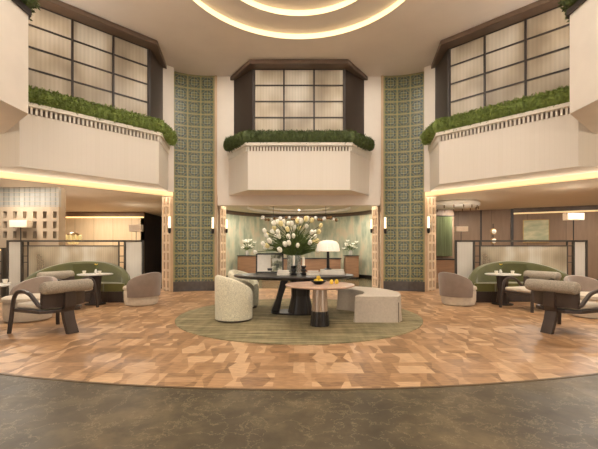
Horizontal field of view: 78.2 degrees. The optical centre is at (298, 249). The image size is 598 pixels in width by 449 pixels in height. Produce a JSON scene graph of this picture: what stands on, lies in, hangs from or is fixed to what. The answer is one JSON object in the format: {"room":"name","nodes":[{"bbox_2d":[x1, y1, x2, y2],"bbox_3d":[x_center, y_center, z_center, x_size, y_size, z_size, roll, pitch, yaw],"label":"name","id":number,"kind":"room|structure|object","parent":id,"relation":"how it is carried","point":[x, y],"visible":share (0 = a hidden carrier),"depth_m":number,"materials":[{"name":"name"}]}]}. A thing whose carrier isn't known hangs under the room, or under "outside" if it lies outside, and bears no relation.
{"room":"hotel lobby","nodes":[
{"label":"hotel lobby","id":0,"kind":"room"},
{"bbox_2d":[0,0,27,133],"bbox_3d":[-6.135,-3.200,3.110,2.930,1.700,9.220,0,0,0],"label":"balcony","id":1,"kind":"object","parent":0,"point":[13,20],"depth_m":6.06,"materials":[{"name":"paint"}]},
{"bbox_2d":[11,0,31,19],"bbox_3d":[-4.904,-4.100,3.228,1.629,0.100,9.409,0,0,-10],"label":"trim","id":2,"kind":"structure","parent":1,"relation":"on","point":[19,3],"depth_m":6.21,"materials":[{"name":"brown metal"}]},
{"bbox_2d":[21,0,39,23],"bbox_3d":[-4.693,-4.394,4.076,1.189,0.621,6.386,0,0,-8],"label":"trailing plant","id":3,"kind":"object","parent":2,"relation":"on","point":[30,4],"visible":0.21,"depth_m":6.33,"materials":[{"name":"green plant"}]},
{"bbox_2d":[28,102,169,153],"bbox_3d":[-4.930,-2.880,8.730,4.440,0.220,1.104,0,0,-45],"label":"trim","id":4,"kind":"structure","parent":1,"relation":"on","point":[33,109],"depth_m":8.33,"materials":[{"name":"beige paint"}]},
{"bbox_2d":[28,85,178,146],"bbox_3d":[-4.365,-3.148,8.719,0.901,0.513,3.936,0,0,34],"label":"hedge","id":5,"kind":"object","parent":4,"relation":"on","point":[39,96],"visible":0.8,"depth_m":8.34,"materials":[{"name":"green plant"}]},
{"bbox_2d":[0,187,65,295],"bbox_3d":[-8.050,-0.225,10.097,3.100,2.950,0.306,0,0,0],"label":"partition wall","id":6,"kind":"structure","parent":0,"point":[45,207],"depth_m":9.95,"materials":[{"name":"beige"}]},
{"bbox_2d":[0,114,167,191],"bbox_3d":[-4.950,-2.225,8.750,4.320,1.090,1.000,0,0,-45],"label":"balcony","id":7,"kind":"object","parent":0,"point":[38,146],"depth_m":8.21,"materials":[{"name":"paint"}]},
{"bbox_2d":[0,172,172,196],"bbox_3d":[-5.554,-1.620,8.859,5.300,0.120,0.030,0,0,-45],"label":"trim","id":8,"kind":"structure","parent":7,"relation":"attached to","point":[2,175],"depth_m":9.03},
{"bbox_2d":[66,213,161,273],"bbox_3d":[-8.750,-0.225,17.800,10.500,2.950,2.600,0,0,0],"label":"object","id":9,"kind":"structure","parent":0,"point":[89,228],"depth_m":16.50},
{"bbox_2d":[66,217,143,217],"bbox_3d":[-10.475,-1.465,16.465,7.050,0.050,0.050,0,0,0],"label":"trim","id":10,"kind":"structure","parent":9,"relation":"attached to","point":[66,217],"depth_m":16.44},
{"bbox_2d":[66,212,144,216],"bbox_3d":[-10.450,-1.595,16.440,7.100,0.209,0.120,0,0,0],"label":"trim","id":11,"kind":"structure","parent":9,"relation":"attached to","point":[68,214],"depth_m":16.38,"materials":[{"name":"brown wood"}]},
{"bbox_2d":[163,65,173,191],"bbox_3d":[-5.740,-3.515,8.963,5.477,3.630,0.420,0,0,-45],"label":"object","id":12,"kind":"structure","parent":0,"point":[168,74],"depth_m":10.66,"materials":[{"name":"paint"}]},
{"bbox_2d":[28,0,166,119],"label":"window","id":13,"kind":"structure","parent":12,"relation":"in","point":[76,52],"depth_m":8.57,"materials":[{"name":"beige glass"}]},
{"bbox_2d":[0,278,597,448],"bbox_3d":[0.000,1.306,7.250,28.400,0.128,24.500,0,0,0],"label":"floor","id":14,"kind":"structure","parent":0,"point":[117,342],"depth_m":3.43,"materials":[{"name":"brown wood"}]},
{"bbox_2d":[0,248,5,297],"bbox_3d":[-8.050,0.594,9.600,0.880,1.305,0.300,0,0,0],"label":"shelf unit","id":15,"kind":"object","parent":14,"relation":"on","point":[3,250],"visible":0.26,"depth_m":9.48,"materials":[{"name":"brown wood"}]},
{"bbox_2d":[9,220,31,239],"bbox_3d":[-7.380,0.231,9.760,0.460,2.030,0.240,0,0,0],"label":"floor lamp","id":16,"kind":"object","parent":14,"relation":"on","point":[20,224],"visible":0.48,"depth_m":9.66,"materials":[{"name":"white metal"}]},
{"bbox_2d":[0,276,57,322],"bbox_3d":[-4.847,0.871,6.615,0.851,0.750,0.853,0,0,10],"label":"barrel chair","id":17,"kind":"object","parent":14,"relation":"on","point":[32,285],"visible":0.6,"depth_m":6.41,"materials":[{"name":"beige fabric"}]},
{"bbox_2d":[7,279,93,333],"bbox_3d":[-3.792,0.852,5.677,0.918,0.795,0.800,0,0,22],"label":"chair","id":18,"kind":"object","parent":14,"relation":"on","point":[65,296],"visible":1,"depth_m":5.47,"materials":[{"name":"beige fabric"}]},
{"bbox_2d":[36,270,98,306],"bbox_3d":[-4.908,0.852,7.803,0.918,0.795,0.800,0,0,20],"label":"chair","id":19,"kind":"object","parent":14,"relation":"on","point":[60,275],"visible":0.28,"depth_m":7.97,"materials":[{"name":"beige fabric"}]},
{"bbox_2d":[66,232,82,244],"bbox_3d":[-6.744,0.356,11.000,0.478,1.780,0.484,0,0,0],"label":"lamp","id":20,"kind":"object","parent":14,"relation":"on","point":[72,235],"visible":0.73,"depth_m":10.90,"materials":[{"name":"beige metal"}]},
{"bbox_2d":[6,240,143,295],"bbox_3d":[-5.770,0.496,9.500,3.524,1.500,0.060,0,0,0],"label":"glass screen","id":21,"kind":"object","parent":14,"relation":"on","point":[39,257],"visible":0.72,"depth_m":9.49,"materials":[{"name":"glass"}]},
{"bbox_2d":[24,261,130,302],"bbox_3d":[-5.360,0.763,9.066,2.639,0.965,0.749,0,0,0],"label":"curved sofa","id":22,"kind":"object","parent":14,"relation":"on","point":[112,286],"visible":0.44,"depth_m":9.10,"materials":[{"name":"green fabric"}]},
{"bbox_2d":[77,273,112,305],"bbox_3d":[-4.680,0.896,8.460,0.740,0.700,0.740,0,0,0],"label":"pedestal table","id":23,"kind":"object","parent":14,"relation":"on","point":[97,277],"visible":0.82,"depth_m":8.39,"materials":[{"name":"black wood"}]},
{"bbox_2d":[129,225,142,239],"bbox_3d":[-6.150,0.146,13.900,0.460,2.200,0.240,0,0,0],"label":"floor lamp","id":24,"kind":"object","parent":14,"relation":"on","point":[132,228],"visible":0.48,"depth_m":13.80,"materials":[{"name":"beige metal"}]},
{"bbox_2d":[123,272,161,305],"bbox_3d":[-3.607,0.871,8.444,0.853,0.750,0.851,0,0,25],"label":"barrel chair","id":25,"kind":"object","parent":14,"relation":"on","point":[144,289],"visible":1,"depth_m":8.12,"materials":[{"name":"beige fabric"}]},
{"bbox_2d":[162,196,169,290],"bbox_3d":[-4.051,-0.223,11.295,0.518,2.930,0.100,0,0,42],"label":"lattice panel","id":26,"kind":"object","parent":14,"relation":"on","point":[165,200],"visible":0.67,"depth_m":11.26,"materials":[{"name":"brown wood"}]},
{"bbox_2d":[170,71,216,291],"bbox_3d":[-3.238,-2.038,11.402,1.350,6.575,0.680,0,0,-14],"label":"tiled column","id":27,"kind":"structure","parent":14,"relation":"on","point":[193,203],"depth_m":11.20,"materials":[{"name":"green tile"}]},
{"bbox_2d":[168,217,170,232],"bbox_3d":[-3.820,-0.738,10.883,0.090,0.495,0.155,0,0,0],"label":"wall sconce","id":28,"kind":"object","parent":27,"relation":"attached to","point":[169,218],"visible":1,"depth_m":10.82,"materials":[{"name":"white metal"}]},
{"bbox_2d":[211,217,213,233],"bbox_3d":[-2.600,-0.738,11.133,0.090,0.495,0.155,0,0,0],"label":"wall sconce","id":29,"kind":"object","parent":27,"relation":"attached to","point":[212,228],"visible":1,"depth_m":11.07,"materials":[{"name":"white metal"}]},
{"bbox_2d":[217,196,225,276],"bbox_3d":[-2.489,-0.223,11.895,0.100,2.930,0.633,0,0,6],"label":"lattice panel","id":30,"kind":"object","parent":14,"relation":"on","point":[221,210],"visible":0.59,"depth_m":11.78,"materials":[{"name":"brown wood"}]},
{"bbox_2d":[237,255,255,272],"bbox_3d":[-2.200,0.737,15.950,0.880,1.010,0.640,0,0,0],"label":"reception desk","id":31,"kind":"object","parent":14,"relation":"on","point":[245,263],"visible":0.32,"depth_m":15.65,"materials":[{"name":"brown wood"}]},
{"bbox_2d":[175,299,422,344],"bbox_3d":[0.000,1.240,7.100,4.540,0.012,4.540,0,0,0],"label":"round rug","id":32,"kind":"object","parent":14,"relation":"on","point":[264,327],"visible":0.57,"depth_m":5.86,"materials":[{"name":"green carpet"}]},
{"bbox_2d":[215,275,252,322],"bbox_3d":[-1.159,0.833,6.495,0.640,0.800,0.659,0,0,-30],"label":"tub chair","id":33,"kind":"object","parent":32,"relation":"on","point":[233,298],"visible":1,"depth_m":6.21,"materials":[{"name":"beige fabric"}]},
{"bbox_2d":[228,270,258,307],"bbox_3d":[-1.209,0.833,7.953,0.640,0.800,0.659,0,0,20],"label":"tub chair","id":34,"kind":"object","parent":32,"relation":"on","point":[253,284],"visible":0.36,"depth_m":7.95,"materials":[{"name":"beige fabric"}]},
{"bbox_2d":[234,272,353,314],"bbox_3d":[-0.100,0.858,7.250,2.360,0.750,1.500,0,0,0],"label":"table","id":35,"kind":"object","parent":32,"relation":"on","point":[300,302],"visible":0.7,"depth_m":6.97,"materials":[{"name":"black wood"}]},
{"bbox_2d":[256,253,283,272],"bbox_3d":[-0.605,0.270,7.623,0.570,0.410,0.174,0,0,-4],"label":"picture frame","id":36,"kind":"object","parent":35,"relation":"on","point":[265,262],"visible":0.86,"depth_m":7.57,"materials":[{"name":"black metal"}]},
{"bbox_2d":[291,265,296,274],"bbox_3d":[-0.100,0.393,7.150,0.120,0.180,0.120,0,0,0],"label":"candle holder","id":37,"kind":"object","parent":35,"relation":"on","point":[293,269],"visible":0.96,"depth_m":7.11,"materials":[{"name":"black metal"}]},
{"bbox_2d":[301,266,305,274],"bbox_3d":[0.090,0.393,7.150,0.120,0.180,0.120,0,0,0],"label":"candle holder","id":38,"kind":"object","parent":35,"relation":"on","point":[303,269],"visible":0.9,"depth_m":7.11,"materials":[{"name":"black metal"}]},
{"bbox_2d":[306,272,319,274],"bbox_3d":[0.270,0.458,7.120,0.260,0.050,0.200,0,0,0],"label":"book","id":39,"kind":"object","parent":35,"relation":"on","point":[306,272],"visible":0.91,"depth_m":7.03,"materials":[{"name":"white paper"}]},
{"bbox_2d":[307,270,318,272],"bbox_3d":[0.270,0.413,7.120,0.220,0.040,0.180,0,0,0],"label":"book","id":40,"kind":"object","parent":39,"relation":"on","point":[308,271],"visible":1,"depth_m":7.04,"materials":[{"name":"white paper"}]},
{"bbox_2d":[320,272,344,274],"bbox_3d":[0.660,0.458,7.350,0.480,0.050,0.300,0,0,0],"label":"book","id":41,"kind":"object","parent":35,"relation":"on","point":[321,273],"visible":0.77,"depth_m":7.21,"materials":[{"name":"white paper"}]},
{"bbox_2d":[320,269,343,271],"bbox_3d":[0.660,0.410,7.350,0.460,0.045,0.280,0,0,0],"label":"book","id":42,"kind":"object","parent":41,"relation":"on","point":[321,270],"visible":1,"depth_m":7.22,"materials":[{"name":"white paper"}]},
{"bbox_2d":[317,240,339,269],"bbox_3d":[0.580,0.096,7.350,0.469,0.585,0.469,0,0,0],"label":"table lamp","id":43,"kind":"object","parent":42,"relation":"on","point":[328,245],"visible":0.97,"depth_m":7.19,"materials":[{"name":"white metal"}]},
{"bbox_3d":[-0.300,0.458,7.100,0.240,0.050,0.200,0,0,0],"label":"book","id":44,"kind":"object","parent":35,"relation":"on","visible":0},
{"bbox_2d":[277,270,288,272],"bbox_3d":[-0.300,0.413,7.100,0.220,0.040,0.180,0,0,0],"label":"book","id":45,"kind":"object","parent":44,"relation":"on","point":[278,271],"visible":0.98,"depth_m":7.02,"materials":[{"name":"white paper"}]},
{"bbox_3d":[-0.100,0.293,7.450,0.300,0.380,0.300,0,0,0],"label":"glass vase","id":46,"kind":"object","parent":35,"relation":"on","visible":0},
{"bbox_2d":[253,216,325,269],"bbox_3d":[-0.148,-0.140,7.418,1.563,1.128,0.938,0,0,-3],"label":"tulip bouquet","id":47,"kind":"object","parent":46,"relation":"in","point":[295,245],"visible":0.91,"depth_m":7.35,"materials":[{"name":"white plant"}]},
{"bbox_2d":[285,281,354,326],"bbox_3d":[0.340,0.895,6.020,1.130,0.675,1.130,0,0,0],"label":"stone table","id":48,"kind":"object","parent":32,"relation":"on","point":[319,312],"visible":0.95,"depth_m":5.91,"materials":[{"name":"pink stone"},{"name":"dark wood"}]},
{"bbox_2d":[311,280,326,283],"bbox_3d":[0.320,0.528,6.020,0.270,0.060,0.270,0,0,0],"label":"fruit bowl","id":49,"kind":"object","parent":48,"relation":"on","point":[313,281],"visible":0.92,"depth_m":5.94,"materials":[{"name":"black ceramic"}]},
{"bbox_2d":[336,286,401,322],"bbox_3d":[1.329,1.010,7.162,1.111,0.445,1.813,0,0,0],"label":"bench","id":50,"kind":"object","parent":32,"relation":"on","point":[368,304],"visible":0.96,"depth_m":6.28,"materials":[{"name":"beige fabric"}]},
{"bbox_2d":[0,373,597,390],"bbox_3d":[0.004,1.248,8.735,21.852,0.005,10.930,0,0,0],"label":"trim","id":51,"kind":"structure","parent":14,"relation":"on","point":[0,373],"depth_m":3.37,"materials":[{"name":"brown wood"}]},
{"bbox_2d":[284,258,341,271],"bbox_3d":[0.100,0.802,16.550,3.560,0.880,0.560,0,0,0],"label":"cabinet","id":52,"kind":"object","parent":14,"relation":"on","point":[310,263],"depth_m":16.30,"materials":[{"name":"brown wood"}]},
{"bbox_2d":[284,258,341,258],"bbox_3d":[0.100,0.382,16.550,3.560,0.040,0.560,0,0,0],"label":"countertop","id":53,"kind":"structure","parent":52,"relation":"on","point":[284,258],"depth_m":16.27,"materials":[{"name":"white stone"}]},
{"bbox_2d":[343,255,359,278],"bbox_3d":[2.265,0.737,15.950,0.610,1.010,0.640,0,0,0],"label":"reception desk","id":54,"kind":"object","parent":14,"relation":"on","point":[351,262],"visible":0.77,"depth_m":15.65,"materials":[{"name":"brown wood"}]},
{"bbox_2d":[372,196,380,287],"bbox_3d":[2.489,-0.223,11.895,0.100,2.930,0.633,0,0,-6],"label":"lattice panel","id":55,"kind":"object","parent":14,"relation":"on","point":[376,210],"visible":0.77,"depth_m":11.78,"materials":[{"name":"brown wood"}]},
{"bbox_2d":[381,71,427,291],"bbox_3d":[3.238,-2.038,11.402,1.350,6.575,0.680,0,0,14],"label":"tiled column","id":56,"kind":"structure","parent":14,"relation":"on","point":[404,203],"depth_m":11.20,"materials":[{"name":"green tile"}]},
{"bbox_2d":[384,217,386,233],"bbox_3d":[2.600,-0.738,11.133,0.090,0.495,0.155,0,0,0],"label":"wall sconce","id":57,"kind":"object","parent":56,"relation":"attached to","point":[385,228],"visible":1,"depth_m":11.07,"materials":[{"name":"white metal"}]},
{"bbox_2d":[427,217,429,232],"bbox_3d":[3.820,-0.738,10.883,0.090,0.495,0.155,0,0,0],"label":"wall sconce","id":58,"kind":"object","parent":56,"relation":"attached to","point":[428,218],"visible":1,"depth_m":10.82,"materials":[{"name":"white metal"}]},
{"bbox_2d":[428,196,435,290],"bbox_3d":[4.051,-0.223,11.295,0.518,2.930,0.100,0,0,-43],"label":"lattice panel","id":59,"kind":"object","parent":14,"relation":"on","point":[431,200],"visible":0.69,"depth_m":11.26,"materials":[{"name":"brown wood"}]},
{"bbox_2d":[436,259,454,282],"bbox_3d":[5.500,0.792,14.300,1.600,0.900,0.560,0,0,0],"label":"cabinet","id":60,"kind":"object","parent":14,"relation":"on","point":[442,265],"depth_m":14.05,"materials":[{"name":"brown wood"}]},
{"bbox_2d":[438,272,476,305],"bbox_3d":[3.647,0.871,8.444,0.853,0.750,0.851,0,0,-25],"label":"barrel chair","id":61,"kind":"object","parent":14,"relation":"on","point":[454,289],"visible":1,"depth_m":8.12,"materials":[{"name":"beige fabric"}]},
{"bbox_2d":[454,226,467,231],"bbox_3d":[5.550,0.221,12.600,0.400,2.050,0.240,0,0,0],"label":"floor lamp","id":62,"kind":"object","parent":14,"relation":"on","point":[457,228],"visible":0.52,"depth_m":12.50,"materials":[{"name":"beige fabric"}]},
{"bbox_2d":[485,273,520,305],"bbox_3d":[4.680,0.896,8.460,0.740,0.700,0.740,0,0,0],"label":"pedestal table","id":63,"kind":"object","parent":14,"relation":"on","point":[499,277],"visible":0.8,"depth_m":8.39,"materials":[{"name":"black wood"}]},
{"bbox_2d":[468,261,568,302],"bbox_3d":[5.380,0.763,9.066,2.639,0.965,0.749,0,0,0],"label":"curved sofa","id":64,"kind":"object","parent":14,"relation":"on","point":[486,292],"visible":0.4,"depth_m":9.07,"materials":[{"name":"green fabric"}]},
{"bbox_2d":[455,240,587,277],"bbox_3d":[5.730,0.496,9.500,3.404,1.500,0.060,0,0,0],"label":"glass screen","id":65,"kind":"object","parent":14,"relation":"on","point":[554,256],"visible":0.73,"depth_m":9.49,"materials":[{"name":"glass"}]},
{"bbox_2d":[499,270,561,312],"bbox_3d":[4.908,0.852,7.803,0.918,0.795,0.800,0,0,-20],"label":"chair","id":66,"kind":"object","parent":14,"relation":"on","point":[545,275],"visible":0.55,"depth_m":7.82,"materials":[{"name":"beige fabric"}]},
{"bbox_2d":[525,279,597,333],"bbox_3d":[4.112,0.852,5.677,0.918,0.795,0.800,0,0,-22],"label":"chair","id":67,"kind":"object","parent":14,"relation":"on","point":[555,297],"visible":1,"depth_m":5.46,"materials":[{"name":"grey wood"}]},
{"bbox_2d":[563,213,583,239],"bbox_3d":[7.420,0.126,9.950,0.450,2.240,0.240,0,0,0],"label":"floor lamp","id":68,"kind":"object","parent":14,"relation":"on","point":[573,217],"visible":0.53,"depth_m":9.85,"materials":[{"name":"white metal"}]},
{"bbox_2d":[564,275,597,318],"bbox_3d":[5.497,0.871,6.915,0.851,0.750,0.853,0,0,-10],"label":"barrel chair","id":69,"kind":"object","parent":14,"relation":"on","point":[587,284],"visible":0.38,"depth_m":7.17,"materials":[{"name":"beige fabric"}]},
{"bbox_3d":[-4.950,0.896,5.720,0.740,0.700,0.740,0,0,0],"label":"pedestal table","id":70,"kind":"object","parent":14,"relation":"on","visible":0},
{"bbox_2d":[0,279,8,283],"bbox_3d":[-4.750,0.508,5.950,0.150,0.075,0.148,0,0,0],"label":"cup","id":71,"kind":"object","parent":70,"relation":"on","point":[5,281],"visible":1,"depth_m":5.92,"materials":[{"name":"white ceramic"}]},
{"bbox_2d":[60,0,537,75],"bbox_3d":[0.000,-5.580,6.800,27.000,0.500,27.000,0,0,0],"label":"ceiling","id":72,"kind":"structure","parent":0,"point":[191,40],"depth_m":8.91,"materials":[{"name":"paint"}]},
{"bbox_2d":[193,0,404,38],"bbox_3d":[0.000,-5.395,6.800,5.000,0.130,5.000,0,0,0],"label":"trim","id":73,"kind":"structure","parent":72,"relation":"attached to","point":[201,4],"depth_m":8.93,"materials":[{"name":"white plastic"}]},
{"bbox_2d":[241,0,356,15],"bbox_3d":[0.000,-5.525,6.800,3.560,0.130,3.560,0,0,0],"label":"trim","id":74,"kind":"structure","parent":72,"relation":"attached to","point":[250,2],"depth_m":8.47,"materials":[{"name":"white plastic"}]},
{"bbox_2d":[229,151,368,194],"bbox_3d":[0.000,-2.225,10.800,4.320,1.090,1.000,0,0,0],"label":"balcony","id":75,"kind":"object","parent":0,"point":[250,172],"depth_m":10.30,"materials":[{"name":"paint"}]},
{"bbox_2d":[227,142,370,159],"bbox_3d":[0.000,-2.880,10.772,4.440,0.220,1.104,0,0,0],"label":"trim","id":76,"kind":"structure","parent":75,"relation":"on","point":[250,146],"depth_m":10.28,"materials":[{"name":"beige paint"}]},
{"bbox_2d":[223,128,375,152],"bbox_3d":[0.005,-3.142,10.617,4.556,0.518,1.061,0,0,0],"label":"hedge","id":77,"kind":"object","parent":76,"relation":"on","point":[230,143],"visible":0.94,"depth_m":10.21,"materials":[{"name":"green plant"}]},
{"bbox_2d":[0,179,597,216],"bbox_3d":[0.000,-1.775,9.771,40.664,0.150,28.721,0,0,0],"label":"ceiling","id":78,"kind":"structure","parent":0,"point":[585,192],"depth_m":12.39,"materials":[{"name":"paint"}]},
{"bbox_2d":[261,215,303,220],"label":"chandelier","id":79,"kind":"object","parent":78,"relation":"hanging from","point":[262,217],"depth_m":13.95,"materials":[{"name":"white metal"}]},
{"bbox_2d":[238,206,359,213],"bbox_3d":[0.000,-1.655,14.300,4.740,0.090,4.740,0,0,0],"label":"trim","id":80,"kind":"structure","parent":78,"relation":"attached to","point":[281,211],"depth_m":15.41,"materials":[{"name":"paint"}]},
{"bbox_2d":[436,200,479,211],"bbox_3d":[5.550,-1.565,13.200,1.720,0.269,1.720,0,0,0],"label":"ceiling light","id":81,"kind":"object","parent":78,"relation":"hanging from","point":[444,205],"visible":0.82,"depth_m":12.64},
{"bbox_2d":[217,76,380,205],"bbox_3d":[0.000,-3.350,11.510,5.060,3.960,0.420,0,0,0],"label":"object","id":82,"kind":"structure","parent":0,"point":[225,86],"depth_m":11.30,"materials":[{"name":"paint"}]},
{"bbox_2d":[230,59,367,135],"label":"window","id":83,"kind":"structure","parent":82,"relation":"in","point":[274,94],"depth_m":10.61,"materials":[{"name":"beige glass"}]},
{"bbox_2d":[226,214,371,274],"bbox_3d":[0.000,-0.225,15.175,7.100,2.950,5.550,0,0,0],"label":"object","id":84,"kind":"structure","parent":0,"point":[351,228],"depth_m":16.85,"materials":[{"name":"green paint"}]},
{"bbox_2d":[226,210,371,217],"bbox_3d":[0.000,-1.625,16.110,6.840,0.149,3.420,0,0,0],"label":"trim","id":85,"kind":"structure","parent":84,"relation":"attached to","point":[227,211],"depth_m":17.02,"materials":[{"name":"brown wood"}]},
{"bbox_2d":[226,274,371,278],"bbox_3d":[0.000,1.166,16.105,6.820,0.152,3.410,0,0,0],"label":"baseboard","id":86,"kind":"structure","parent":84,"relation":"attached to","point":[360,275],"depth_m":15.99,"materials":[{"name":"black wood"}]},
{"bbox_2d":[309,216,337,221],"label":"chandelier","id":87,"kind":"object","parent":84,"relation":"hanging from","point":[324,218],"depth_m":13.97,"materials":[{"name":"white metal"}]},
{"bbox_2d":[424,65,434,191],"bbox_3d":[5.740,-3.515,8.963,0.420,3.630,5.477,0,0,-45],"label":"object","id":88,"kind":"structure","parent":0,"point":[429,74],"depth_m":10.66,"materials":[{"name":"paint"}]},
{"bbox_2d":[431,0,569,118],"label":"window","id":89,"kind":"structure","parent":88,"relation":"in","point":[525,50],"depth_m":8.57,"materials":[{"name":"beige glass"}]},
{"bbox_2d":[436,209,453,258],"bbox_3d":[5.500,-0.225,15.275,1.800,2.950,0.150,0,0,0],"label":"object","id":90,"kind":"structure","parent":0,"point":[440,212],"depth_m":15.20,"materials":[{"name":"green fabric"}]},
{"bbox_2d":[436,215,454,255],"bbox_3d":[5.625,-0.580,14.998,1.450,1.660,0.160,0,0,0],"label":"curtain","id":91,"kind":"object","parent":90,"relation":"attached to","point":[443,222],"visible":0.59,"depth_m":14.99,"materials":[{"name":"green fabric"}]},
{"bbox_2d":[430,114,597,191],"bbox_3d":[4.950,-2.225,8.750,4.320,1.090,1.000,0,0,45],"label":"balcony","id":92,"kind":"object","parent":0,"point":[558,146],"depth_m":8.22,"materials":[{"name":"paint"}]},
{"bbox_2d":[425,172,597,196],"bbox_3d":[5.554,-1.620,8.859,5.300,0.120,0.030,0,0,45],"label":"trim","id":93,"kind":"structure","parent":92,"relation":"attached to","point":[587,175],"depth_m":9.03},
{"bbox_2d":[454,205,597,279],"bbox_3d":[10.158,-0.225,14.643,8.438,2.950,0.360,0,0,24],"label":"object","id":94,"kind":"structure","parent":0,"point":[508,223],"depth_m":14.93,"materials":[{"name":"brown wood"}]},
{"bbox_2d":[490,224,496,244],"bbox_3d":[5.220,0.271,9.900,0.260,1.950,0.260,0,0,0],"label":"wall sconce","id":95,"kind":"object","parent":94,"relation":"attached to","point":[493,231],"visible":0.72,"depth_m":9.85,"materials":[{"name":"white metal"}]},
{"bbox_2d":[523,219,548,242],"bbox_3d":[9.546,-0.760,14.829,0.900,0.920,0.060,0,0,24],"label":"painting","id":96,"kind":"object","parent":94,"relation":"attached to","point":[532,229],"visible":0.94,"depth_m":14.80,"materials":[{"name":"beige paper"}]},
{"bbox_2d":[570,0,597,133],"bbox_3d":[6.135,-3.200,3.110,2.930,1.700,9.220,0,0,0],"label":"balcony","id":97,"kind":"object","parent":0,"point":[584,20],"depth_m":6.06,"materials":[{"name":"paint"}]},
{"bbox_2d":[428,102,569,153],"bbox_3d":[4.930,-2.880,8.730,1.104,0.220,4.440,0,0,-45],"label":"trim","id":98,"kind":"structure","parent":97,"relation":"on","point":[564,108],"depth_m":8.34,"materials":[{"name":"beige paint"}]},
{"bbox_2d":[420,85,569,145],"bbox_3d":[4.375,-3.146,8.723,0.893,0.521,3.936,0,0,-35],"label":"hedge","id":99,"kind":"object","parent":98,"relation":"on","point":[548,98],"visible":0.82,"depth_m":8.33,"materials":[{"name":"green plant"}]},
{"bbox_2d":[566,0,586,19],"bbox_3d":[4.904,-4.100,3.228,1.629,0.100,9.409,0,0,10],"label":"trim","id":100,"kind":"structure","parent":97,"relation":"on","point":[578,3],"depth_m":6.21,"materials":[{"name":"brown metal"}]},
{"bbox_2d":[558,0,576,22],"bbox_3d":[4.693,-4.381,4.059,1.197,0.630,6.352,0,0,8],"label":"trailing plant","id":101,"kind":"object","parent":100,"relation":"on","point":[566,4],"visible":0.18,"depth_m":6.31,"materials":[{"name":"green plant"}]},
{"bbox_3d":[-2.250,0.122,15.900,0.160,0.220,0.160,0,0,0],"label":"flower vase","id":102,"kind":"object","parent":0,"visible":0},
{"bbox_2d":[241,239,256,249],"bbox_3d":[-2.154,-0.196,15.874,0.673,0.565,0.447,0,0,0],"label":"lily bouquet","id":103,"kind":"object","parent":102,"relation":"in","point":[245,240],"visible":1,"depth_m":15.87,"materials":[{"name":"white plant"}]},
{"bbox_3d":[2.230,0.122,15.900,0.160,0.220,0.160,0,0,0],"label":"flower vase","id":104,"kind":"object","parent":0,"visible":0},
{"bbox_2d":[342,240,357,249],"bbox_3d":[2.212,-0.177,15.870,0.721,0.529,0.459,0,0,0],"label":"lily bouquet","id":105,"kind":"object","parent":104,"relation":"in","point":[346,244],"visible":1,"depth_m":15.88,"materials":[{"name":"white plant"}]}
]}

